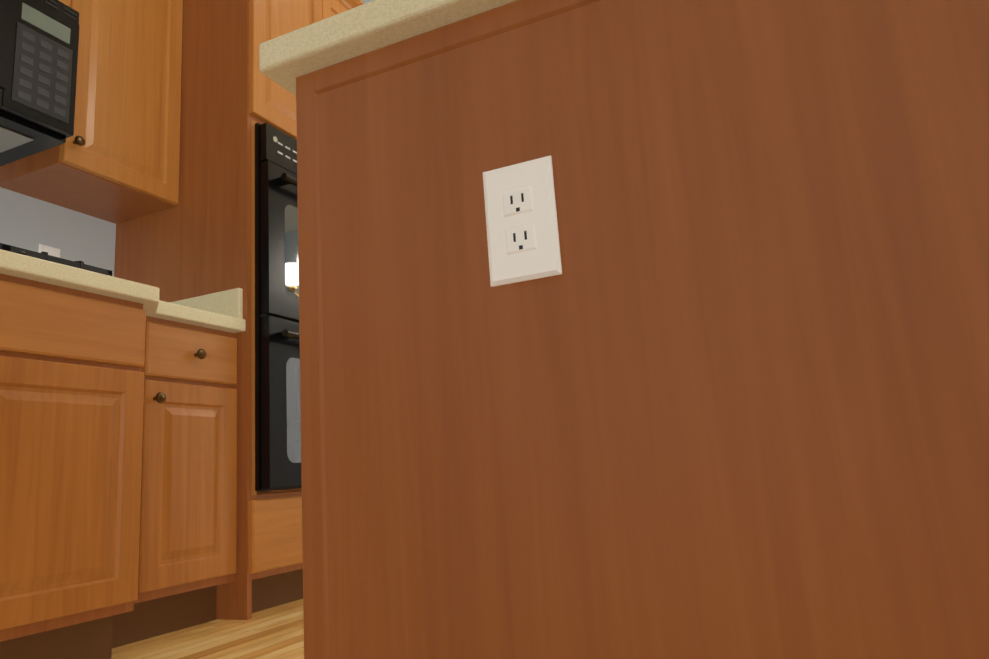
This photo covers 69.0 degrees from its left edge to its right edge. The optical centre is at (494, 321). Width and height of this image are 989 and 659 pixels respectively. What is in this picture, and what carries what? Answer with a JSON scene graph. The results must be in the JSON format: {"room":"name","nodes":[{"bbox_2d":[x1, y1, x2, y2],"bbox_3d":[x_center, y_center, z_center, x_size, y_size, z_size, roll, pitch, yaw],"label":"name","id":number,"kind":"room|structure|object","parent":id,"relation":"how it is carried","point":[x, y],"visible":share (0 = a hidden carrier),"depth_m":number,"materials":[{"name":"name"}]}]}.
{"room":"kitchen","nodes":[
{"label":"kitchen","id":0,"kind":"room"},
{"bbox_2d":[0,0,372,276],"bbox_3d":[-1.831,-0.778,1.163,0.800,3.000,5.220,-9,-13,23],"label":"wall","id":1,"kind":"structure","parent":0,"point":[29,223],"depth_m":2.45,"materials":[{"name":"grey paint"}]},
{"bbox_2d":[39,244,59,257],"bbox_3d":[-1.484,-0.195,2.400,0.008,0.118,0.072,-9,-13,23],"label":"outlet","id":2,"kind":"object","parent":1,"relation":"attached to","point":[53,251],"visible":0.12,"depth_m":2.41,"materials":[{"name":"white plastic"}]},
{"bbox_2d":[59,0,79,35],"bbox_3d":[-1.674,-1.269,1.959,0.322,0.648,0.910,-9,-13,23],"label":"upper cabinet","id":3,"kind":"object","parent":1,"relation":"attached to","point":[74,4],"depth_m":2.26,"materials":[{"name":"brown wood"}]},
{"bbox_2d":[0,0,79,165],"bbox_3d":[-1.563,-0.755,1.821,0.480,0.416,0.803,-9,-13,23],"label":"microwave","id":4,"kind":"object","parent":3,"relation":"attached to","point":[39,41],"visible":1,"depth_m":2.01,"materials":[{"name":"black plastic"},{"name":"dark glass"},{"name":"black painted metal"}]},
{"bbox_2d":[0,0,187,227],"bbox_3d":[-1.382,-0.950,2.516,0.322,1.084,0.432,-9,-13,23],"label":"upper cabinet","id":5,"kind":"object","parent":1,"relation":"attached to","point":[124,162],"depth_m":2.41,"materials":[{"name":"brown wood"}]},
{"bbox_2d":[200,288,243,307],"bbox_3d":[-1.089,-0.016,2.446,0.593,0.105,0.020,-9,-13,23],"label":"backsplash","id":6,"kind":"structure","parent":1,"relation":"attached to","point":[229,295],"depth_m":2.35,"materials":[{"name":"beige stone"}]},
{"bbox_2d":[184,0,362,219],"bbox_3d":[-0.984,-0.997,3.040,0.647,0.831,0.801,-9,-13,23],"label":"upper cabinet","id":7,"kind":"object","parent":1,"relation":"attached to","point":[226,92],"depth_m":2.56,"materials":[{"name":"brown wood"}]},
{"bbox_2d":[111,599,303,658],"bbox_3d":[-1.497,1.421,4.232,10.755,0.080,12.700,-9,-13,23],"label":"floor","id":8,"kind":"structure","parent":0,"point":[276,632],"depth_m":1.87,"materials":[{"name":"brown wood"}]},
{"bbox_2d":[0,272,179,658],"bbox_3d":[-1.363,0.365,1.581,0.702,0.875,0.960,-9,-13,23],"label":"base cabinet","id":9,"kind":"object","parent":8,"relation":"on","point":[135,506],"depth_m":1.67,"materials":[{"name":"brown wood"}]},
{"bbox_2d":[0,249,254,331],"bbox_3d":[-1.739,-0.221,0.898,0.728,0.040,3.398,-9,-13,23],"label":"countertop","id":10,"kind":"structure","parent":9,"relation":"on","point":[194,309],"depth_m":1.86,"materials":[{"name":"beige stone"}]},
{"bbox_2d":[0,243,111,275],"bbox_3d":[-1.380,-0.150,1.641,0.520,0.075,0.870,-9,-13,23],"label":"gas cooktop","id":11,"kind":"object","parent":10,"relation":"in","point":[47,257],"visible":0.1,"depth_m":1.80,"materials":[{"name":"black metal"}]},
{"bbox_2d":[176,320,247,630],"bbox_3d":[-1.138,0.477,2.193,0.599,0.875,0.358,-9,-13,23],"label":"base cabinet","id":12,"kind":"object","parent":8,"relation":"on","point":[213,361],"depth_m":2.15,"materials":[{"name":"brown wood"}]},
{"bbox_2d":[240,488,302,619],"bbox_3d":[-0.855,0.819,2.658,0.647,0.360,0.803,-9,-13,23],"label":"base cabinet","id":13,"kind":"object","parent":8,"relation":"on","point":[271,554],"depth_m":2.28,"materials":[{"name":"brown wood"}]},
{"bbox_2d":[255,123,301,490],"bbox_3d":[-0.847,0.015,2.797,0.693,1.245,0.751,-9,-13,23],"label":"double wall oven","id":14,"kind":"object","parent":13,"relation":"in","point":[277,413],"visible":0.23,"depth_m":2.39,"materials":[{"name":"black metal"}]},
{"bbox_2d":[275,0,988,658],"bbox_3d":[0.537,0.193,1.403,0.885,0.876,1.716,-9,-13,23],"label":"kitchen island","id":15,"kind":"object","parent":8,"relation":"on","point":[717,388],"depth_m":0.66,"materials":[{"name":"brown wood"}]},
{"bbox_2d":[259,0,482,81],"bbox_3d":[0.483,-0.251,1.507,0.900,0.040,1.776,-9,-13,23],"label":"island countertop","id":16,"kind":"structure","parent":15,"relation":"on","point":[344,31],"depth_m":0.84,"materials":[{"name":"beige stone"}]},
{"bbox_2d":[483,155,561,286],"bbox_3d":[0.026,-0.102,0.728,0.076,0.124,0.008,-9,-13,23],"label":"outlet","id":17,"kind":"object","parent":15,"relation":"attached to","point":[522,224],"visible":1,"depth_m":0.72,"materials":[{"name":"white plastic"}]}
]}

